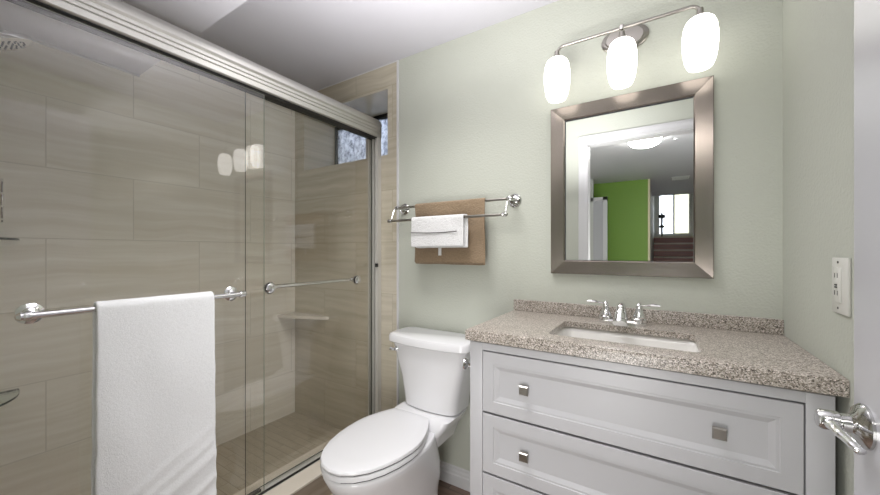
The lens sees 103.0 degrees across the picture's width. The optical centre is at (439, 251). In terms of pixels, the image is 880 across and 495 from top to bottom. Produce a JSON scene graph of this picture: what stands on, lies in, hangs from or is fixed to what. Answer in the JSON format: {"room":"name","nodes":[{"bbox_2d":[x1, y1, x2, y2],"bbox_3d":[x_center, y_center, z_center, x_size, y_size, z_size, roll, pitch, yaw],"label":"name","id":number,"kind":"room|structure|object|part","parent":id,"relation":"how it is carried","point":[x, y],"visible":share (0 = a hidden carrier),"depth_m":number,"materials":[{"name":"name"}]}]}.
{"room":"bathroom","nodes":[
{"label":"bathroom","id":0,"kind":"room"},
{"bbox_2d":[0,0,246,74],"bbox_3d":[-1.067,-0.978,1.095,1.414,0.207,0.632,0,0,32],"label":"ceiling","id":1,"kind":"structure","parent":0,"point":[192,16],"depth_m":1.35,"materials":[{"name":"paint"}]},
{"bbox_2d":[0,42,294,494],"bbox_3d":[-1.477,0.077,1.883,0.120,2.317,1.728,0,0,32],"label":"wall","id":2,"kind":"structure","parent":0,"point":[117,184],"depth_m":1.66,"materials":[{"name":"beige tile"}]},
{"bbox_2d":[4,29,139,76],"bbox_3d":[-1.661,-0.870,1.470,0.010,0.008,0.632,0,0,32],"label":"trim","id":3,"kind":"structure","parent":2,"relation":"attached to","point":[35,41],"depth_m":1.56,"materials":[{"name":"white paint"}]},
{"bbox_2d":[216,412,341,494],"bbox_3d":[-1.079,1.212,1.620,1.034,0.147,1.708,0,0,32],"label":"floor","id":4,"kind":"structure","parent":0,"point":[271,446],"depth_m":2.02,"materials":[{"name":"tile"}]},
{"bbox_2d":[293,476,331,494],"bbox_3d":[-0.758,1.103,1.418,0.184,0.166,1.508,0,0,32],"label":"floor","id":5,"kind":"structure","parent":0,"point":[318,486],"depth_m":1.57,"materials":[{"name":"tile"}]},
{"bbox_2d":[233,439,330,494],"bbox_3d":[-0.761,1.014,1.419,0.198,0.011,1.508,0,0,32],"label":"curb","id":6,"kind":"object","parent":5,"relation":"on","point":[305,477],"visible":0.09,"depth_m":1.55,"materials":[{"name":"beige stone"}]},
{"bbox_2d":[295,62,396,429],"bbox_3d":[-0.599,0.077,2.398,1.055,2.317,0.320,0,0,32],"label":"tiled wall","id":7,"kind":"structure","parent":0,"point":[331,200],"depth_m":2.24,"materials":[{"name":"beige tile"}]},
{"bbox_2d":[14,0,371,494],"bbox_3d":[-0.758,0.173,1.435,0.154,1.650,1.418,0,0,32],"label":"door","id":8,"kind":"structure","parent":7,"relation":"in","point":[29,313],"depth_m":1.39,"materials":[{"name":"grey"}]},
{"bbox_2d":[91,291,216,494],"bbox_3d":[-0.887,0.582,1.108,0.055,0.882,0.316,0,0,32],"label":"bath towel","id":9,"kind":"object","parent":8,"relation":"hanging from","point":[154,408],"visible":0.99,"depth_m":1.08,"materials":[{"name":"white fabric"}]},
{"bbox_2d":[5,0,381,494],"bbox_3d":[-0.777,0.113,1.430,0.083,1.793,1.508,0,0,32],"label":"shower door frame","id":10,"kind":"object","parent":7,"relation":"attached to","point":[118,18],"visible":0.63,"depth_m":1.37,"materials":[{"name":"grey metal"}]},
{"bbox_3d":[-0.777,-0.722,1.429,0.083,0.124,1.507,0,0,32],"label":"header rail","id":11,"kind":"part","parent":10,"relation":"part of","materials":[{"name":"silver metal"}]},
{"bbox_2d":[277,312,328,319],"bbox_3d":[-0.915,0.439,2.328,0.355,0.018,0.135,0,0,32],"label":"corner shelf","id":12,"kind":"object","parent":7,"relation":"attached to","point":[295,315],"visible":1,"depth_m":2.34,"materials":[{"name":"beige stone"}]},
{"bbox_2d":[316,60,396,90],"bbox_3d":[-0.634,-1.079,2.229,0.935,0.005,0.004,0,0,32],"label":"trim","id":13,"kind":"structure","parent":7,"relation":"attached to","point":[396,60],"depth_m":2.14,"materials":[{"name":"white paint"}]},
{"bbox_2d":[335,113,387,164],"bbox_3d":[-0.470,-0.749,2.467,0.759,0.380,0.046,0,0,32],"label":"window","id":14,"kind":"structure","parent":7,"relation":"in","point":[349,147],"depth_m":2.56,"materials":[{"name":"glass"}]},
{"bbox_3d":[-0.644,-0.749,2.573,0.307,0.336,0.004,0,0,32],"label":"pane","id":15,"kind":"part","parent":14,"relation":"part of","materials":[{"name":"clear glass"}]},
{"bbox_3d":[-0.320,-0.749,2.380,0.368,0.336,0.004,0,0,32],"label":"pane","id":16,"kind":"part","parent":14,"relation":"part of","materials":[{"name":"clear glass"}]},
{"bbox_2d":[397,60,398,404],"bbox_3d":[-0.239,0.052,1.978,0.012,2.267,0.008,0,0,32],"label":"trim","id":17,"kind":"structure","parent":7,"relation":"attached to","point":[397,60],"depth_m":1.97,"materials":[{"name":"white paint"}]},
{"bbox_2d":[197,0,558,90],"bbox_3d":[-0.256,-1.131,1.337,2.728,0.100,2.108,0,0,32],"label":"ceiling","id":18,"kind":"structure","parent":0,"point":[314,44],"depth_m":1.71,"materials":[{"name":"paint"}]},
{"bbox_2d":[438,480,469,494],"bbox_3d":[0.070,1.236,0.895,1.704,0.100,1.708,0,0,32],"label":"floor","id":19,"kind":"structure","parent":0,"point":[444,488],"depth_m":1.73,"materials":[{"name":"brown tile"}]},
{"bbox_2d":[320,327,470,494],"bbox_3d":[-0.167,0.796,1.494,0.455,0.779,0.711,0,0,32],"label":"toilet","id":20,"kind":"object","parent":19,"relation":"on","point":[394,451],"visible":0.95,"depth_m":1.52,"materials":[{"name":"white ceramic"}]},
{"bbox_3d":[-0.253,0.787,1.427,0.346,0.021,0.502,0,0,32],"label":"seat","id":21,"kind":"part","parent":20,"relation":"part of","materials":[{"name":"white plastic"}]},
{"bbox_3d":[-0.253,0.761,1.426,0.347,0.022,0.504,0,0,32],"label":"seat lid","id":22,"kind":"part","parent":20,"relation":"part of","materials":[{"name":"white plastic"}]},
{"bbox_3d":[-0.229,0.994,1.463,0.340,0.384,0.571,0,0,32],"label":"bowl","id":23,"kind":"part","parent":20,"relation":"part of","materials":[{"name":"white ceramic"}]},
{"bbox_3d":[-0.228,0.482,1.723,0.035,0.026,0.034,0,0,32],"label":"flush lever","id":24,"kind":"part","parent":20,"relation":"part of","materials":[{"name":"silver metal"}]},
{"bbox_3d":[-0.034,0.429,1.703,0.455,0.044,0.216,0,0,32],"label":"tank lid","id":25,"kind":"part","parent":20,"relation":"part of","materials":[{"name":"white ceramic"}]},
{"bbox_3d":[-0.029,0.602,1.709,0.417,0.301,0.191,0,0,32],"label":"tank","id":26,"kind":"part","parent":20,"relation":"part of","materials":[{"name":"white ceramic"}]},
{"bbox_2d":[470,340,834,494],"bbox_3d":[0.594,0.750,1.171,0.882,0.873,0.474,0,0,32],"label":"vanity cabinet","id":27,"kind":"object","parent":19,"relation":"on","point":[542,423],"visible":0.88,"depth_m":0.96,"materials":[{"name":"paint"}]},
{"bbox_2d":[463,358,469,369],"bbox_3d":[0.111,0.414,1.275,0.048,0.046,0.046,0,0,32],"label":"post","id":28,"kind":"object","parent":27,"relation":"attached to","point":[466,363],"visible":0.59,"depth_m":1.27,"materials":[{"name":"silver metal"}]},
{"bbox_3d":[0.483,0.863,0.994,0.782,0.216,0.024,0,0,32],"label":"drawer","id":29,"kind":"part","parent":27,"relation":"part of","materials":[{"name":"paint"}]},
{"bbox_3d":[0.268,0.652,1.111,0.029,0.029,0.024,0,0,32],"label":"knob","id":30,"kind":"part","parent":27,"relation":"part of","materials":[{"name":"silver metal"}]},
{"bbox_3d":[0.268,0.441,1.111,0.029,0.029,0.024,0,0,32],"label":"knob","id":31,"kind":"part","parent":27,"relation":"part of","materials":[{"name":"silver metal"}]},
{"bbox_3d":[0.483,0.649,0.994,0.782,0.198,0.024,0,0,32],"label":"drawer","id":32,"kind":"part","parent":27,"relation":"part of","materials":[{"name":"paint"}]},
{"bbox_2d":[465,299,849,397],"bbox_3d":[0.598,0.263,1.172,0.906,0.086,0.476,0,0,32],"label":"countertop","id":33,"kind":"structure","parent":27,"relation":"on","point":[756,350],"depth_m":1.04,"materials":[{"name":"stone"}]},
{"bbox_2d":[587,300,660,326],"bbox_3d":[0.657,0.228,1.268,0.243,0.081,0.132,0,0,32],"label":"faucet","id":34,"kind":"object","parent":33,"relation":"on","point":[620,319],"visible":1,"depth_m":1.26,"materials":[{"name":"silver metal"}]},
{"bbox_3d":[0.614,0.222,1.343,0.092,0.069,0.050,0,0,32],"label":"handle","id":35,"kind":"part","parent":34,"relation":"part of","materials":[{"name":"silver metal"}]},
{"bbox_3d":[0.656,0.228,1.267,0.046,0.081,0.128,0,0,32],"label":"spout","id":36,"kind":"part","parent":34,"relation":"part of","materials":[{"name":"silver metal"}]},
{"bbox_3d":[0.678,0.262,1.302,0.160,0.015,0.052,0,0,32],"label":"plate","id":37,"kind":"part","parent":34,"relation":"part of","materials":[{"name":"silver metal"}]},
{"bbox_3d":[0.742,0.222,1.262,0.092,0.069,0.050,0,0,32],"label":"handle","id":38,"kind":"part","parent":34,"relation":"part of","materials":[{"name":"silver metal"}]},
{"bbox_2d":[554,327,698,351],"bbox_3d":[0.587,0.363,1.136,0.444,0.146,0.288,0,0,32],"label":"sink","id":39,"kind":"object","parent":33,"relation":"in","point":[611,336],"visible":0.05,"depth_m":1.23,"materials":[{"name":"white ceramic"}]},
{"bbox_3d":[0.679,0.441,0.851,0.029,0.029,0.024,0,0,32],"label":"knob","id":40,"kind":"part","parent":27,"relation":"part of","materials":[{"name":"silver metal"}]},
{"bbox_2d":[399,0,782,470],"bbox_3d":[0.509,0.077,1.580,1.693,2.317,0.120,0,0,32],"label":"wall","id":41,"kind":"structure","parent":0,"point":[475,109],"depth_m":1.54,"materials":[{"name":"green paint"}]},
{"bbox_2d":[387,194,520,222],"bbox_3d":[0.038,-0.207,1.724,0.703,0.117,0.140,0,0,32],"label":"towel rack","id":42,"kind":"object","parent":41,"relation":"attached to","point":[514,200],"visible":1,"depth_m":1.60,"materials":[{"name":"silver metal"}]},
{"bbox_2d":[411,214,467,247],"bbox_3d":[-0.010,-0.093,1.679,0.311,0.156,0.036,0,0,32],"label":"cloth","id":43,"kind":"object","parent":42,"relation":"hanging from","point":[442,231],"visible":1,"depth_m":1.66,"materials":[{"name":"white fabric"}]},
{"bbox_2d":[415,198,485,264],"bbox_3d":[0.036,-0.090,1.718,0.413,0.314,0.046,0,0,32],"label":"hand towel","id":44,"kind":"object","parent":42,"relation":"hanging from","point":[474,254],"visible":0.66,"depth_m":1.68,"materials":[{"name":"beige fabric"}]},
{"bbox_2d":[439,460,469,491],"bbox_3d":[0.050,1.139,1.791,0.677,0.093,0.014,0,0,32],"label":"baseboard","id":45,"kind":"structure","parent":41,"relation":"attached to","point":[459,477],"depth_m":1.77,"materials":[{"name":"white paint"}]},
{"bbox_2d":[544,5,718,102],"bbox_3d":[0.679,-0.744,1.301,0.559,0.281,0.170,0,0,32],"label":"vanity light","id":46,"kind":"object","parent":41,"relation":"attached to","point":[700,37],"visible":1,"depth_m":1.23,"materials":[{"name":"white glass"}]},
{"bbox_3d":[0.467,-0.684,1.394,0.100,0.163,0.100,0,0,32],"label":"lamp shade","id":47,"kind":"part","parent":46,"relation":"part of","materials":[{"name":"white glass"}]},
{"bbox_3d":[0.686,-0.817,1.311,0.020,0.032,0.113,0,0,32],"label":"stem","id":48,"kind":"part","parent":46,"relation":"part of","materials":[{"name":"silver metal"}]},
{"bbox_3d":[0.661,-0.684,1.272,0.100,0.163,0.100,0,0,32],"label":"lamp shade","id":49,"kind":"part","parent":46,"relation":"part of","materials":[{"name":"white glass"}]},
{"bbox_3d":[0.660,-0.794,1.272,0.471,0.046,0.012,0,0,32],"label":"rod","id":50,"kind":"part","parent":46,"relation":"part of","materials":[{"name":"silver metal"}]},
{"bbox_3d":[0.855,-0.684,1.149,0.100,0.163,0.100,0,0,32],"label":"lamp shade","id":51,"kind":"part","parent":46,"relation":"part of","materials":[{"name":"white glass"}]},
{"bbox_2d":[551,75,713,278],"bbox_3d":[0.716,-0.257,1.364,0.555,0.703,0.023,0,0,32],"label":"wall mirror","id":52,"kind":"object","parent":41,"relation":"attached to","point":[632,174],"visible":1,"depth_m":1.33,"materials":[{"name":"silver metal"}]},
{"bbox_3d":[0.506,-0.257,1.496,0.058,0.703,0.023,0,0,32],"label":"frame","id":53,"kind":"part","parent":52,"relation":"part of","materials":[{"name":"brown metal"}]},
{"bbox_2d":[566,98,692,261],"bbox_3d":[0.718,-0.257,1.367,0.443,0.591,0.011,0,0,32],"label":"mirror glass","id":54,"kind":"object","parent":52,"relation":"on","point":[629,167],"depth_m":1.35,"materials":[{"name":"silver mirror"}]},
{"bbox_3d":[0.716,-0.579,1.364,0.555,0.058,0.023,0,0,32],"label":"frame","id":55,"kind":"part","parent":52,"relation":"part of","materials":[{"name":"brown metal"}]},
{"bbox_3d":[0.716,0.066,1.364,0.555,0.058,0.023,0,0,32],"label":"frame","id":56,"kind":"part","parent":52,"relation":"part of","materials":[{"name":"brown metal"}]},
{"bbox_3d":[0.926,-0.257,1.231,0.058,0.703,0.023,0,0,32],"label":"frame","id":57,"kind":"part","parent":52,"relation":"part of","materials":[{"name":"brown metal"}]},
{"bbox_2d":[514,299,783,334],"bbox_3d":[0.722,0.244,1.364,0.902,0.049,0.018,0,0,32],"label":"backsplash","id":58,"kind":"structure","parent":41,"relation":"attached to","point":[702,320],"depth_m":1.27,"materials":[{"name":"stone"}]},
{"bbox_2d":[783,0,853,494],"bbox_3d":[0.748,0.077,0.467,0.100,2.317,1.708,0,0,32],"label":"wall","id":59,"kind":"structure","parent":0,"point":[818,35],"depth_m":0.87,"materials":[{"name":"green paint"}]},
{"bbox_2d":[832,257,850,316],"bbox_3d":[0.868,0.075,0.759,0.010,0.122,0.079,0,0,32],"label":"wall outlet","id":60,"kind":"object","parent":59,"relation":"attached to","point":[841,267],"visible":1,"depth_m":0.75,"materials":[{"name":"white plastic"}]},
{"bbox_2d":[833,267,841,302],"bbox_3d":[0.869,0.074,0.765,0.004,0.076,0.038,0,0,32],"label":"receptacle","id":61,"kind":"object","parent":60,"relation":"attached to","point":[837,271],"depth_m":0.76,"materials":[{"name":"white plastic"}]},
{"bbox_3d":[-0.372,0.052,0.223,1.734,2.267,0.100,0,0,32],"label":"wall","id":62,"kind":"structure","parent":0,"visible":0},
{"bbox_2d":[814,0,879,494],"bbox_3d":[0.374,0.170,0.198,0.078,2.008,0.633,0,0,32],"label":"door","id":63,"kind":"structure","parent":62,"relation":"in","point":[862,421],"depth_m":0.43,"materials":[{"name":"paint"}]},
{"bbox_3d":[0.487,0.220,0.426,0.021,0.019,0.070,0,0,30],"label":"handle","id":64,"kind":"part","parent":63,"relation":"part of","materials":[{"name":"silver metal"}]},
{"bbox_3d":[-1.525,0.052,0.951,0.994,2.267,0.100,0,0,32],"label":"tiled wall","id":65,"kind":"structure","parent":0,"visible":0},
{"bbox_2d":[0,179,3,221],"bbox_3d":[-1.669,-0.199,1.246,0.062,0.170,0.279,0,0,-10],"label":"caddy","id":66,"kind":"object","parent":65,"relation":"attached to","point":[1,180],"visible":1,"depth_m":1.37,"materials":[{"name":"silver metal"}]},
{"bbox_2d":[0,388,19,406],"bbox_3d":[-1.665,0.557,1.243,0.245,0.008,0.245,0,0,32],"label":"corner shelf","id":67,"kind":"object","parent":65,"relation":"attached to","point":[16,396],"visible":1,"depth_m":1.35,"materials":[{"name":"clear glass"}]},
{"bbox_2d":[0,237,19,240],"bbox_3d":[-1.665,-0.046,1.243,0.245,0.008,0.245,0,0,32],"label":"corner shelf","id":68,"kind":"object","parent":65,"relation":"attached to","point":[1,238],"visible":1,"depth_m":1.32,"materials":[{"name":"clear glass"}]},
{"bbox_2d":[0,26,33,50],"bbox_3d":[-1.423,-0.717,1.079,0.134,0.160,0.226,0,0,32],"label":"shower head","id":69,"kind":"object","parent":65,"relation":"attached to","point":[9,40],"visible":1,"depth_m":1.12}
]}

